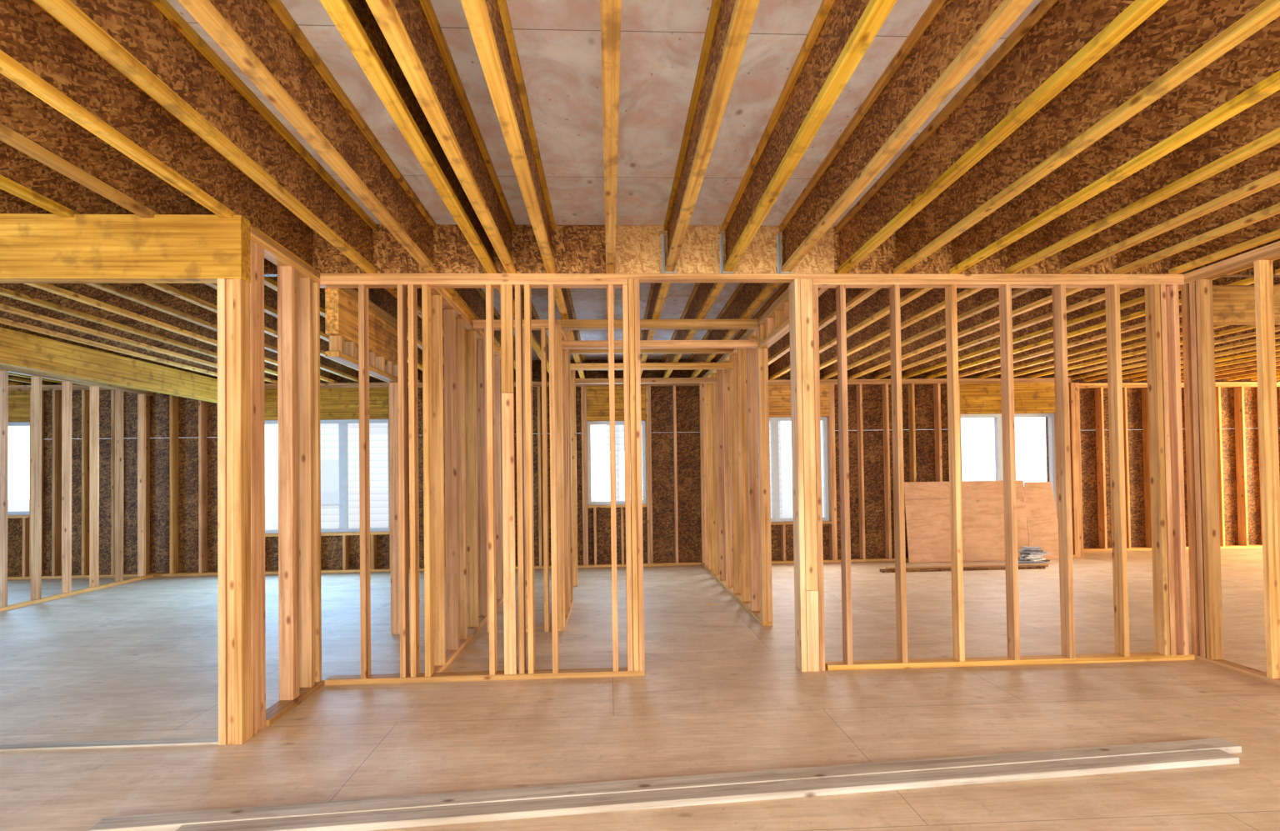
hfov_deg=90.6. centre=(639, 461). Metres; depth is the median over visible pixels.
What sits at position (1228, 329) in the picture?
joist
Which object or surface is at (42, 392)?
stud
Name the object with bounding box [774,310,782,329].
stud
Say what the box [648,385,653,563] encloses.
stud
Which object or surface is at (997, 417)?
window
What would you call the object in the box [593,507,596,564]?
stud
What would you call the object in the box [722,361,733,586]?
stud
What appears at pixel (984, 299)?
joist
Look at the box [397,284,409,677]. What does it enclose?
stud
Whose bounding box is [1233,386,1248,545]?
stud
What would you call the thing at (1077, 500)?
stud
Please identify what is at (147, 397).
stud
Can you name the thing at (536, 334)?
joist
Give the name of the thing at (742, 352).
stud
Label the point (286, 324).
stud
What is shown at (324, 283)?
plate
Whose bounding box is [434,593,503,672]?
plate
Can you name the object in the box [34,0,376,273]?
joist
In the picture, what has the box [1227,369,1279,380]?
joist
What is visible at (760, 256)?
board
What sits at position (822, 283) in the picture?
plate
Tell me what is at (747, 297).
joist
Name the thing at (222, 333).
stud
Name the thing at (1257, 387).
stud
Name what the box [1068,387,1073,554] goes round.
stud
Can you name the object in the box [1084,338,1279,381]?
joist
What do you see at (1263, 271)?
stud
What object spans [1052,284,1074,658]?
stud
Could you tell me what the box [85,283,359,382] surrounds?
joist
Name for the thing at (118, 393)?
stud
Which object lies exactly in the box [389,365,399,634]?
stud
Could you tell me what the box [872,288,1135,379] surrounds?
joist
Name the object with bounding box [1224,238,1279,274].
joist
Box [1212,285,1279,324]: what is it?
header beam
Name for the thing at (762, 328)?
stud
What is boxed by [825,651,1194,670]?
plate
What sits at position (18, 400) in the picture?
header beam
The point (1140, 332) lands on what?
joist
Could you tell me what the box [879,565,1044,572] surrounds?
board
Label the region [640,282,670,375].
joist
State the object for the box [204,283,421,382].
joist
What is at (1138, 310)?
joist
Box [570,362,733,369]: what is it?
hallway crosspiece
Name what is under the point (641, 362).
hallway crosspiece
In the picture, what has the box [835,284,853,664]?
stud
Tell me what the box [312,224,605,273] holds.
board
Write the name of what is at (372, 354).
stud
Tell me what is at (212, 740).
plate
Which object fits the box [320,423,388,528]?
window
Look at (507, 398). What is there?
stud
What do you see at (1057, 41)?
joist
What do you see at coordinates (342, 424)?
window
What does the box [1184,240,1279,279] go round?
plate
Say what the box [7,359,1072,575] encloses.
wall
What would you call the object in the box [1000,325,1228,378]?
joist
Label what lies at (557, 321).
plate
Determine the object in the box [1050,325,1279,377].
joist
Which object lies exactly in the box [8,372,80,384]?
joist
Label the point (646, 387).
stud
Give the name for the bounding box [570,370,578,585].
stud
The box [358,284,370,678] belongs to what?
stud
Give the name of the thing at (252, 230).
plate
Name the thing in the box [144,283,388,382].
joist
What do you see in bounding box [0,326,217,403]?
header beam
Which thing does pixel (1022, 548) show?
lumber offcut
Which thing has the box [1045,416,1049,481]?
window frame
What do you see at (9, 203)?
joist
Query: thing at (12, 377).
joist
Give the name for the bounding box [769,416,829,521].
window
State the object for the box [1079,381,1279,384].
plate
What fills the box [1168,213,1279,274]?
joist
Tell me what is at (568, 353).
stud
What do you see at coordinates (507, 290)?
stud
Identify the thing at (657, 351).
hallway crosspiece
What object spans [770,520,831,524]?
plate
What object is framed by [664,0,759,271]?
joist
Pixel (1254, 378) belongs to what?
joist
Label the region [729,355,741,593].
stud
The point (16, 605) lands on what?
plate
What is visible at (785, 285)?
joist
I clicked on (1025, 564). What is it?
board
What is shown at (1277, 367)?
joist
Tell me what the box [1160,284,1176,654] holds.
stud
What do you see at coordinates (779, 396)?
header beam
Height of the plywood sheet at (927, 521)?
0.927 m
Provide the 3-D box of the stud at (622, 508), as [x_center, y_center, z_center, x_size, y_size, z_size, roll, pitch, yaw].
[-0.263,1.099,9.479,0.038,0.844,0.138,-1,-1,-3]
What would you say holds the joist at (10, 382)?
on the plate at (1024, 378)
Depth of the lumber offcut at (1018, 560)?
9.14 m
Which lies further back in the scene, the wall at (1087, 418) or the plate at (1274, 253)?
the wall at (1087, 418)
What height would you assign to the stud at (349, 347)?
0.120 m
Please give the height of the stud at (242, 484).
2.450 m
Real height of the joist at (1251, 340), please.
0.345 m
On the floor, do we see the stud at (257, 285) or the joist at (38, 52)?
the stud at (257, 285)
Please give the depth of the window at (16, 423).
9.14 m
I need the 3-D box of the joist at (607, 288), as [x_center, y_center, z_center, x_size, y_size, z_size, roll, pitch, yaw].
[-0.329,-1.426,7.009,0.062,0.345,5.120,-1,-1,-3]
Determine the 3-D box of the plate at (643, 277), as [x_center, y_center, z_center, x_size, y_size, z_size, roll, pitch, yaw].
[0.879,-1.296,4.465,6.270,0.038,0.090,-1,-1,-3]
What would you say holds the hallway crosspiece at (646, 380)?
attached to the stud at (572, 373)
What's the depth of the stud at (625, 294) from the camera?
4.35 m
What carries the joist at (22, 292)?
on the plate at (1024, 378)
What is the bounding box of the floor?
[0,547,1279,830]
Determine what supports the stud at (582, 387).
on the plate at (867, 559)
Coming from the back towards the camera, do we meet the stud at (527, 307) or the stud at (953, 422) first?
the stud at (953, 422)
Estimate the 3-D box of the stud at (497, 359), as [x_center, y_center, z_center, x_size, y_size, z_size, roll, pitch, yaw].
[-1.571,0.167,6.921,0.090,2.656,0.038,-1,-1,-3]
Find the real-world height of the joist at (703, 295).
0.345 m
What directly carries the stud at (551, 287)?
on the plate at (597, 672)
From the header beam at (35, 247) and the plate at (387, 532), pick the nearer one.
the header beam at (35, 247)
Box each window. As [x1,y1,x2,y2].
[7,421,29,514]
[265,419,389,533]
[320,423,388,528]
[586,420,646,504]
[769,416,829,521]
[960,413,1057,517]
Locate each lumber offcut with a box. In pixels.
[1018,560,1044,562]
[1018,561,1045,564]
[1019,550,1040,553]
[1020,557,1042,559]
[1021,548,1039,549]
[1025,546,1040,549]
[1025,550,1043,551]
[1025,555,1041,558]
[1026,554,1044,556]
[1029,552,1049,554]
[1031,558,1045,561]
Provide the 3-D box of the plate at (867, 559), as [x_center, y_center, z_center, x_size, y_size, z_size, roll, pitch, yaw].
[-1.964,1.563,9.391,17.320,0.038,0.138,-1,-1,-3]
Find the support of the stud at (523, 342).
on the floor
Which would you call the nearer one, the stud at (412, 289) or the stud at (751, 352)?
the stud at (412, 289)
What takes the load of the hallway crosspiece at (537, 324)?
on the stud
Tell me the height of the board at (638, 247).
0.345 m
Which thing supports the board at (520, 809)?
on the floor
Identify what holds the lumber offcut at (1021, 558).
on the lumber offcut at (1034, 560)
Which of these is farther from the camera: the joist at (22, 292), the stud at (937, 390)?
the stud at (937, 390)
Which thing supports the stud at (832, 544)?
on the plate at (867, 559)
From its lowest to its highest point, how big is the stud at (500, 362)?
2.656 m
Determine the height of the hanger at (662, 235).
0.283 m
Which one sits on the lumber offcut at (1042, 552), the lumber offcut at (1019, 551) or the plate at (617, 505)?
the lumber offcut at (1019, 551)
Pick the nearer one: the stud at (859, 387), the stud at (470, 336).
the stud at (470, 336)
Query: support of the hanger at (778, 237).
attached to the joist at (950, 37)
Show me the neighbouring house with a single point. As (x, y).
(619, 428)
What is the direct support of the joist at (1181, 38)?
on the plate at (643, 277)
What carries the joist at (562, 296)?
on the plate at (1024, 378)
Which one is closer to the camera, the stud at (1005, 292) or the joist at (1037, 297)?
the stud at (1005, 292)
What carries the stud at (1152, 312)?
on the plate at (1134, 657)
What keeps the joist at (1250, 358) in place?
attached to the ceiling
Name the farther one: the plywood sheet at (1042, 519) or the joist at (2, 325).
the plywood sheet at (1042, 519)
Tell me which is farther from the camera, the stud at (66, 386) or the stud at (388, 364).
the stud at (66, 386)
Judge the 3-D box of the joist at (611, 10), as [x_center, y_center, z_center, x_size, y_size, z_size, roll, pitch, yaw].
[-0.067,-1.527,1.411,0.062,0.345,5.970,-1,-1,-3]
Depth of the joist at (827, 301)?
5.89 m
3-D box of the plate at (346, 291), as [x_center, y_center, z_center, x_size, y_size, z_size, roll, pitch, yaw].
[-2.161,-1.205,5.037,0.090,0.038,1.340,-1,-1,-3]
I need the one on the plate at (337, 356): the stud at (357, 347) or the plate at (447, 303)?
the stud at (357, 347)
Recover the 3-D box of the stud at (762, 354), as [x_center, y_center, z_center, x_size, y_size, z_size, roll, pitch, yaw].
[1.128,0.108,5.727,0.090,2.656,0.038,-1,-1,-3]
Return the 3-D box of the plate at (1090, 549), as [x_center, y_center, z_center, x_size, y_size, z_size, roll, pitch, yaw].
[9.672,1.421,10.570,5.720,0.038,0.138,-1,-1,-3]
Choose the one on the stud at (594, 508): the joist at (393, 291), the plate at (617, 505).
the plate at (617, 505)
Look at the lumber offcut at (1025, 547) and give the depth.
9.18 m
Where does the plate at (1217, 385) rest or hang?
on the stud at (1079, 397)
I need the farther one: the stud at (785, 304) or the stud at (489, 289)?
the stud at (785, 304)
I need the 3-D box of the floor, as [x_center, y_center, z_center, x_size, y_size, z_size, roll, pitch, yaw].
[1.238,1.456,3.887,23.200,0.030,12.700,-1,-1,-3]
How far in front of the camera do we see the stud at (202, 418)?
9.18 m
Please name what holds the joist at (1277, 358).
attached to the ceiling
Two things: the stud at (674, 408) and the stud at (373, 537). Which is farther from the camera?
the stud at (674, 408)
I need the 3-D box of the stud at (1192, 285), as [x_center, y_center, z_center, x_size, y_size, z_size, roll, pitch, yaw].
[3.989,0.047,4.486,0.090,2.656,0.038,-1,-1,-3]
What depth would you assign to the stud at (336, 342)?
4.42 m
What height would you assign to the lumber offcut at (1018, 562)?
0.020 m
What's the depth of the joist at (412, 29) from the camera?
2.59 m
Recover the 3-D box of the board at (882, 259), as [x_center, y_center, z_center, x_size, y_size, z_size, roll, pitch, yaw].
[2.569,-1.509,4.553,2.400,0.345,0.056,-1,-1,-3]
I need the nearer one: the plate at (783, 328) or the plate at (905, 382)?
the plate at (783, 328)
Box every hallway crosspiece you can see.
[472,319,548,329]
[560,319,757,329]
[561,340,758,349]
[570,348,732,354]
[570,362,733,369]
[575,377,716,384]
[640,362,704,369]
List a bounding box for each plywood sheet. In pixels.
[904,480,1029,546]
[904,498,1022,562]
[1024,481,1059,559]
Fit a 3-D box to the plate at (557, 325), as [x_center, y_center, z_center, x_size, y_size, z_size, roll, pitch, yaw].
[-0.777,-1.203,6.268,0.090,0.038,1.250,-1,-1,-3]
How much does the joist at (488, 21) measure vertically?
0.345 m
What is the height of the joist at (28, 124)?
0.345 m
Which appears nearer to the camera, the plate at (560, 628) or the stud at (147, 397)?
the plate at (560, 628)
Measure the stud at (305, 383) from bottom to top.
2.656 m
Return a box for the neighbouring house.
[606,420,782,518]
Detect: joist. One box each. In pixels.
[0,0,315,269]
[0,73,215,218]
[0,140,134,217]
[0,188,54,214]
[0,283,277,375]
[0,295,277,383]
[0,310,217,376]
[0,323,217,379]
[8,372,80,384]
[8,375,52,384]
[8,380,23,384]
[24,283,338,382]
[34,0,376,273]
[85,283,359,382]
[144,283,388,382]
[177,0,436,273]
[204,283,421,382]
[264,276,444,381]
[320,0,496,273]
[353,288,443,349]
[365,0,515,273]
[385,288,443,335]
[445,288,515,369]
[460,0,555,273]
[496,288,549,373]
[555,288,584,378]
[600,0,621,273]
[606,288,614,378]
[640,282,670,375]
[661,282,725,377]
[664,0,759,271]
[688,282,780,377]
[715,282,828,361]
[721,0,897,271]
[767,288,880,364]
[768,288,932,379]
[779,0,1033,271]
[819,288,984,369]
[820,288,1034,379]
[835,0,1168,273]
[847,288,1085,379]
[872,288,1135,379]
[893,0,1279,274]
[901,277,1219,379]
[923,277,1254,378]
[949,15,1279,274]
[958,277,1279,378]
[975,316,1182,378]
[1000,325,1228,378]
[1004,90,1279,274]
[1025,325,1255,377]
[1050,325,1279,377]
[1059,142,1279,274]
[1072,330,1279,379]
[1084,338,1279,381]
[1114,182,1279,274]
[1121,345,1279,379]
[1132,350,1279,381]
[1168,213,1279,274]
[1180,355,1279,377]
[1180,360,1279,380]
[1215,365,1279,379]
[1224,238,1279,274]
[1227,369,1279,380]
[1250,373,1279,380]
[1275,259,1279,274]
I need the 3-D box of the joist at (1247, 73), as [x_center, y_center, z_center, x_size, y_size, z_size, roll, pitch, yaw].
[2.366,-1.559,1.526,0.062,0.345,5.970,-1,-1,-3]
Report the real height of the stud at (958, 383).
2.656 m
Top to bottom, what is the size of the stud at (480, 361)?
2.656 m
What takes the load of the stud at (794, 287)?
on the floor
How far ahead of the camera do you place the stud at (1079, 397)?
10.41 m
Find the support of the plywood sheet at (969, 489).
on the floor
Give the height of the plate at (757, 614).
0.038 m
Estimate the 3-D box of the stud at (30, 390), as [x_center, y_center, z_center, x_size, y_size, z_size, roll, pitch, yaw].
[-8.694,0.304,9.098,0.038,2.656,0.138,-1,-1,-3]
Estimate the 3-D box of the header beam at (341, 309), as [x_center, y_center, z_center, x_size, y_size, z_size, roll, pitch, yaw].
[-2.156,-1.030,4.995,0.090,0.314,1.258,-1,-1,-3]
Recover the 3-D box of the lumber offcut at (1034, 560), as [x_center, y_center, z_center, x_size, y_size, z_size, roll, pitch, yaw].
[5.772,1.417,9.160,0.360,0.020,0.034,0,-1,-33]
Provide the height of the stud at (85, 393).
2.656 m
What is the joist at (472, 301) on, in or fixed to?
on the plate at (443, 290)
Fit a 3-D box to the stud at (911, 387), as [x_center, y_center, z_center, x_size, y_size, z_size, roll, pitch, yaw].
[4.185,0.135,9.705,0.038,2.656,0.138,-1,-1,-3]
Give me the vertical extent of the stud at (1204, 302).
2.656 m
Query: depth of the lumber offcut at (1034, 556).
9.12 m
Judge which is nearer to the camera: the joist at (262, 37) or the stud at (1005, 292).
the joist at (262, 37)
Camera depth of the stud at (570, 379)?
6.85 m
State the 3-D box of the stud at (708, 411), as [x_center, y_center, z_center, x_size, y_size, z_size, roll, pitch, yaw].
[0.983,0.164,8.813,0.090,2.656,0.038,-1,-1,-3]
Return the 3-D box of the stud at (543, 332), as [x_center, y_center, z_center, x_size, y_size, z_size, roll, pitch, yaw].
[-0.847,0.154,5.660,0.038,2.694,0.090,-1,-1,-3]
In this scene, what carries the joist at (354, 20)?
on the plate at (643, 277)
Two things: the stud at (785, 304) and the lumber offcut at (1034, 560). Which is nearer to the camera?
the stud at (785, 304)
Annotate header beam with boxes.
[0,213,250,283]
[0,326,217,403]
[8,390,29,422]
[264,387,388,419]
[325,288,397,364]
[586,385,645,420]
[768,384,829,417]
[960,382,1054,414]
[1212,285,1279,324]
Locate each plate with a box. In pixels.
[0,365,154,393]
[0,365,154,395]
[0,574,153,611]
[0,737,218,751]
[7,515,29,518]
[7,555,1074,579]
[8,377,1070,387]
[8,380,1070,391]
[250,225,319,278]
[250,232,319,284]
[265,530,389,536]
[265,680,324,726]
[320,273,1184,282]
[320,279,628,288]
[325,350,397,382]
[325,666,644,684]
[338,288,397,328]
[346,288,397,324]
[430,288,500,361]
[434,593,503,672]
[440,288,500,354]
[555,319,567,340]
[555,323,569,352]
[558,599,573,630]
[587,504,646,507]
[699,291,789,384]
[702,286,789,377]
[702,563,772,625]
[758,317,789,348]
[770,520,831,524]
[812,279,1184,288]
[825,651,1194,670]
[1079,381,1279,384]
[1079,384,1279,388]
[1083,544,1262,551]
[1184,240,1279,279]
[1184,246,1279,284]
[1195,655,1279,686]
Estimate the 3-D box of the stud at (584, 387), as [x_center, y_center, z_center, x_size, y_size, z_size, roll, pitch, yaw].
[-0.805,0.201,9.470,0.038,2.656,0.138,-1,-1,-3]
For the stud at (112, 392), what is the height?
2.656 m
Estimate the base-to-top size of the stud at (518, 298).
2.656 m
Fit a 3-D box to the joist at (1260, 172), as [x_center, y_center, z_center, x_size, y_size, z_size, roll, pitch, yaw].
[3.178,-1.570,1.564,0.062,0.345,5.970,-1,-1,-3]
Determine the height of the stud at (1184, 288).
2.694 m
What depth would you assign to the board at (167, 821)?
2.74 m
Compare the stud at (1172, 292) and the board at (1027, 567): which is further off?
the board at (1027, 567)
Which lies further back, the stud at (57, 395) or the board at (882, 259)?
the stud at (57, 395)
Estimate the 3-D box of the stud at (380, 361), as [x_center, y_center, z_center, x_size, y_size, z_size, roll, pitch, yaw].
[-2.165,-0.808,5.239,0.090,0.120,0.038,-1,-1,-3]
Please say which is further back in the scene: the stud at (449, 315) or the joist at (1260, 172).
the stud at (449, 315)
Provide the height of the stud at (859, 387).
2.656 m
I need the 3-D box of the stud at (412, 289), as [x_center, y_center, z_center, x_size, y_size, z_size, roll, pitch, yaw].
[-1.546,0.121,4.326,0.037,2.656,0.090,-1,-1,-3]
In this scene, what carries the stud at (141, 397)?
on the plate at (16, 605)
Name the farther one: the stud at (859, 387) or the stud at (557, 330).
the stud at (859, 387)
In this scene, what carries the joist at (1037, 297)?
on the plate at (1024, 378)
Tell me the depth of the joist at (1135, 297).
6.62 m
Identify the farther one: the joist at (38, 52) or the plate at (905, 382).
the plate at (905, 382)
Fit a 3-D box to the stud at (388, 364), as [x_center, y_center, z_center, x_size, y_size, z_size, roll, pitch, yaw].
[-2.174,-0.805,5.439,0.090,0.120,0.038,-1,-1,-3]
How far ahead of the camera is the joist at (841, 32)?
2.63 m
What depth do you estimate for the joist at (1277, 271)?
4.61 m
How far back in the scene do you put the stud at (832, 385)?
9.58 m
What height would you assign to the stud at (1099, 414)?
2.656 m
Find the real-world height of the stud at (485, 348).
2.694 m
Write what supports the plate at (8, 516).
on the stud at (25, 520)
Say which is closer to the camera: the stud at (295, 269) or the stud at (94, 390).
the stud at (295, 269)
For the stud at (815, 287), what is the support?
on the floor
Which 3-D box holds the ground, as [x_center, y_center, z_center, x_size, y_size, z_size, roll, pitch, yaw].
[0.026,1.890,-0.033,140.000,0.001,140.000,-1,-1,-3]
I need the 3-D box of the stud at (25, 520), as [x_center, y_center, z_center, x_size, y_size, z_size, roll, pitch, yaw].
[-8.779,1.216,9.077,0.038,0.834,0.138,-1,-1,-3]
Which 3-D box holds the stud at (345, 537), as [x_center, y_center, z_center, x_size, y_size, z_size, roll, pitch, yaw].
[-4.316,1.323,9.285,0.038,0.504,0.138,-1,-1,-3]
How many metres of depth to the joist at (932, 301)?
6.16 m
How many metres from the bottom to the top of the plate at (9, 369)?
0.038 m
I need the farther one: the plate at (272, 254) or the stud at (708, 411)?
the stud at (708, 411)
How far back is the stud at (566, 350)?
6.42 m
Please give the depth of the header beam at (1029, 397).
9.73 m
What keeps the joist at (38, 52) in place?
on the plate at (643, 277)
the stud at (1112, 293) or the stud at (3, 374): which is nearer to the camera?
the stud at (1112, 293)
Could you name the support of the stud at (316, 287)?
on the plate at (281, 707)
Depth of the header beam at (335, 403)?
9.25 m
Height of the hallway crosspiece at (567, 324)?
0.076 m
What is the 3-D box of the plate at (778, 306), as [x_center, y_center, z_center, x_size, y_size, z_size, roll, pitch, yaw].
[1.050,-1.216,7.010,0.090,0.038,4.980,-1,-1,-3]
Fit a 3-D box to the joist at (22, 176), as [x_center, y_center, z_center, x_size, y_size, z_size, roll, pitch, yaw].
[-2.905,-1.490,1.277,0.062,0.345,5.970,-1,-1,-3]
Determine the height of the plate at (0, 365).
0.038 m
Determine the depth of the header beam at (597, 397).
9.43 m
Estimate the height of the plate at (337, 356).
0.038 m
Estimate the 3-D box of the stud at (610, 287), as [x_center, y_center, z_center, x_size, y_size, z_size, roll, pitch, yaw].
[-0.187,0.103,4.390,0.037,2.656,0.090,-1,-1,-3]
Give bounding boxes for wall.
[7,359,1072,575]
[1045,377,1279,548]
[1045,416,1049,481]
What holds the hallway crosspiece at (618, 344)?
attached to the stud at (557, 330)
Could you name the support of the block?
on the floor
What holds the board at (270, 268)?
on the plate at (643, 277)
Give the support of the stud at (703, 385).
on the plate at (757, 614)
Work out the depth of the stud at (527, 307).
4.33 m
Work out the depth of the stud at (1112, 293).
4.54 m
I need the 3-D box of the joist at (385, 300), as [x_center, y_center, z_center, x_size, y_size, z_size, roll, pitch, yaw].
[-2.357,-1.399,6.914,0.062,0.345,5.120,-1,-1,-3]
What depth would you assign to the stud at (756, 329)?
5.76 m
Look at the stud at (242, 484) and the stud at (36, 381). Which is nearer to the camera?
the stud at (242, 484)
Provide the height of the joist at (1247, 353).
0.345 m
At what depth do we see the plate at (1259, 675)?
4.21 m
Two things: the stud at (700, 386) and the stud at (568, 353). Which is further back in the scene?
the stud at (700, 386)
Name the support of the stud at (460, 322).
on the plate at (451, 655)
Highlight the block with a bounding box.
[805,590,819,671]
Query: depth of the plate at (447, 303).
5.12 m
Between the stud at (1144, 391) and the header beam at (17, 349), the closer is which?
the header beam at (17, 349)
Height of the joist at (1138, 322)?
0.345 m
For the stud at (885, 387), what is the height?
2.656 m
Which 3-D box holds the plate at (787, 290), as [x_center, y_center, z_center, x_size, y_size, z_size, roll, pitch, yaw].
[1.050,-1.254,7.011,0.090,0.038,4.980,-1,-1,-3]
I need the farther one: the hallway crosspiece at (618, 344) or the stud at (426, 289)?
the hallway crosspiece at (618, 344)
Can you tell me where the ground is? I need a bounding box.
[7,484,1024,529]
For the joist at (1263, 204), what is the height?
0.345 m
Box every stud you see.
[0,370,8,607]
[21,517,29,576]
[29,390,30,576]
[30,375,41,599]
[41,390,44,574]
[51,390,61,575]
[61,381,71,593]
[81,390,89,574]
[89,385,99,586]
[110,390,114,574]
[115,390,123,581]
[137,394,145,576]
[145,395,149,573]
[169,395,178,573]
[198,400,207,573]
[217,278,227,744]
[225,279,234,744]
[233,278,250,744]
[250,239,265,736]
[277,265,295,699]
[294,268,299,697]
[297,277,314,687]
[312,282,321,681]
[329,335,344,353]
[342,535,349,569]
[344,341,355,358]
[355,346,358,359]
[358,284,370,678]
[369,351,375,367]
[370,535,376,569]
[375,356,384,371]
[385,360,393,374]
[388,387,390,569]
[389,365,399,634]
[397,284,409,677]
[407,284,419,676]
[421,284,434,676]
[430,295,445,665]
[443,309,459,649]
[455,318,467,639]
[465,330,478,626]
[475,340,486,616]
[484,328,489,633]
[485,284,497,674]
[494,355,501,599]
[500,284,514,393]
[500,361,503,593]
[501,392,516,674]
[515,285,525,674]
[522,328,527,631]
[524,284,534,673]
[537,386,542,565]
[540,328,549,631]
[548,284,559,673]
[555,327,564,626]
[561,338,568,615]
[561,348,564,583]
[565,349,570,607]
[567,352,572,599]
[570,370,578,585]
[570,379,573,599]
[580,385,585,564]
[583,385,588,564]
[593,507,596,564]
[607,284,618,671]
[620,507,624,564]
[622,284,633,670]
[628,279,639,670]
[633,279,644,670]
[645,385,650,563]
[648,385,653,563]
[672,385,678,563]
[699,385,704,563]
[699,392,702,561]
[701,383,708,565]
[705,383,714,569]
[710,373,719,574]
[715,369,725,579]
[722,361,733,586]
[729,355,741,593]
[737,348,750,601]
[745,337,760,610]
[755,329,761,619]
[756,327,772,621]
[759,325,766,342]
[765,317,774,336]
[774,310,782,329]
[780,525,785,560]
[781,301,789,322]
[789,278,807,671]
[800,278,818,589]
[812,284,824,670]
[827,384,834,559]
[831,384,837,559]
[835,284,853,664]
[855,384,865,559]
[881,384,891,558]
[889,284,907,663]
[907,383,916,481]
[933,383,942,481]
[945,284,964,661]
[958,383,962,480]
[998,284,1019,659]
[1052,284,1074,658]
[1054,413,1058,522]
[1068,382,1073,548]
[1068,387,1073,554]
[1069,382,1083,557]
[1079,396,1083,531]
[1095,387,1107,548]
[1105,284,1129,656]
[1122,387,1130,548]
[1141,387,1151,547]
[1144,284,1169,655]
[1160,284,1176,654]
[1165,284,1189,654]
[1180,284,1199,654]
[1189,281,1206,657]
[1195,279,1223,659]
[1215,386,1224,546]
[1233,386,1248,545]
[1253,260,1279,678]
[1256,387,1262,544]
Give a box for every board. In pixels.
[87,737,1241,830]
[176,749,1239,830]
[264,229,312,276]
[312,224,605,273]
[615,225,725,273]
[733,225,834,273]
[833,225,1160,274]
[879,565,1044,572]
[885,563,1048,569]
[1160,255,1279,277]
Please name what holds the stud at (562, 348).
on the plate at (560, 628)
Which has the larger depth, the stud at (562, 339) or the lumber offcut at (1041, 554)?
the lumber offcut at (1041, 554)
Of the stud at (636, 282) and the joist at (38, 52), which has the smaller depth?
the joist at (38, 52)
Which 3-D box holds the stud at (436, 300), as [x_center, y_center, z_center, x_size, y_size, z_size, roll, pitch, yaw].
[-1.460,0.124,4.554,0.090,2.656,0.038,-1,-1,-3]
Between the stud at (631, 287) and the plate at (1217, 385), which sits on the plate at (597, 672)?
the stud at (631, 287)
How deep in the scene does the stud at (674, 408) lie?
9.47 m
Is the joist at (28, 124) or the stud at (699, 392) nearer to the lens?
the joist at (28, 124)
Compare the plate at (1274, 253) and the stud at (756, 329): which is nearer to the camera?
the plate at (1274, 253)
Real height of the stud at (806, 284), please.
2.172 m
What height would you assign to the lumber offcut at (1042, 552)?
0.020 m
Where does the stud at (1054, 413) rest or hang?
on the plate at (867, 559)
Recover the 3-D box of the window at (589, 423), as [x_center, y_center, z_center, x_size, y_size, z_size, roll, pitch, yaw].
[-0.351,0.012,9.575,0.880,1.260,0.080,-1,-1,-3]
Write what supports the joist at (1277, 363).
attached to the ceiling
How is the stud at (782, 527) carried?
on the plate at (867, 559)
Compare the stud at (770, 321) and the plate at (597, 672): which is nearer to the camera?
the plate at (597, 672)
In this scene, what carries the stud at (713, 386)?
on the plate at (757, 614)
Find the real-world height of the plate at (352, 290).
0.038 m
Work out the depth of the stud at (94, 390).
8.08 m
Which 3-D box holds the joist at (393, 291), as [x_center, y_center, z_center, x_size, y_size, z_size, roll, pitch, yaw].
[-1.951,-1.405,6.933,0.062,0.345,5.120,-1,-1,-3]
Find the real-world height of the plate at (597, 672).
0.038 m
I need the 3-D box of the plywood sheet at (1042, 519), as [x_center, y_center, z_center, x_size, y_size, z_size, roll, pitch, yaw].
[6.126,0.888,9.620,0.510,1.166,0.134,-1,-1,-3]
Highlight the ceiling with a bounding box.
[166,0,1041,359]
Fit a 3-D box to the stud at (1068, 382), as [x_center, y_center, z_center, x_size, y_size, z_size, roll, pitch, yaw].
[6.736,0.120,9.815,0.134,2.694,0.038,-1,-1,-3]
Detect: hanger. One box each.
[661,231,675,274]
[719,231,733,274]
[776,231,791,274]
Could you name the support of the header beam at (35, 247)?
on the stud at (222, 333)
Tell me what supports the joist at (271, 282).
on the plate at (1024, 378)
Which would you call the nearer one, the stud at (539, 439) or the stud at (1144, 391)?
the stud at (539, 439)
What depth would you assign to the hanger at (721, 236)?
4.40 m
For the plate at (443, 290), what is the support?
on the plate at (447, 303)
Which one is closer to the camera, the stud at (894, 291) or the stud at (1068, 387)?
the stud at (894, 291)
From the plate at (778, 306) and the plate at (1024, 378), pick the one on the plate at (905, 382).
the plate at (1024, 378)
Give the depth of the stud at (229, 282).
3.34 m
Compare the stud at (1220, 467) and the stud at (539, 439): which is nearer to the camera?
the stud at (539, 439)
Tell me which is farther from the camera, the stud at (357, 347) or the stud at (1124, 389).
the stud at (1124, 389)
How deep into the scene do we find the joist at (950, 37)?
2.65 m
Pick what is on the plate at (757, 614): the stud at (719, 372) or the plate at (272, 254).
the stud at (719, 372)
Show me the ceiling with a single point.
(558, 44)
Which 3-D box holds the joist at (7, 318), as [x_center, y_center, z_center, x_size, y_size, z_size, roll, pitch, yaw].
[-5.601,-1.357,6.761,0.062,0.345,5.120,-1,-1,-3]
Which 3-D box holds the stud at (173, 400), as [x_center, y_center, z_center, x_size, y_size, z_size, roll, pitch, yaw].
[-6.764,0.279,9.189,0.038,2.656,0.138,-1,-1,-3]
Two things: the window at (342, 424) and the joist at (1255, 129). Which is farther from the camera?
the window at (342, 424)
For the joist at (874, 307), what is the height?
0.345 m
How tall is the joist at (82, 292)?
0.345 m
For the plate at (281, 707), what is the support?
on the floor
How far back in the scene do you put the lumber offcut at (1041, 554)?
9.14 m
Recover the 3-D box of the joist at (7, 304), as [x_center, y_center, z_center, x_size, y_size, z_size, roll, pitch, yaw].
[-5.195,-1.362,6.780,0.062,0.345,5.120,-1,-1,-3]
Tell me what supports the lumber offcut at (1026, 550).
on the lumber offcut
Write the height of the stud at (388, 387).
2.656 m

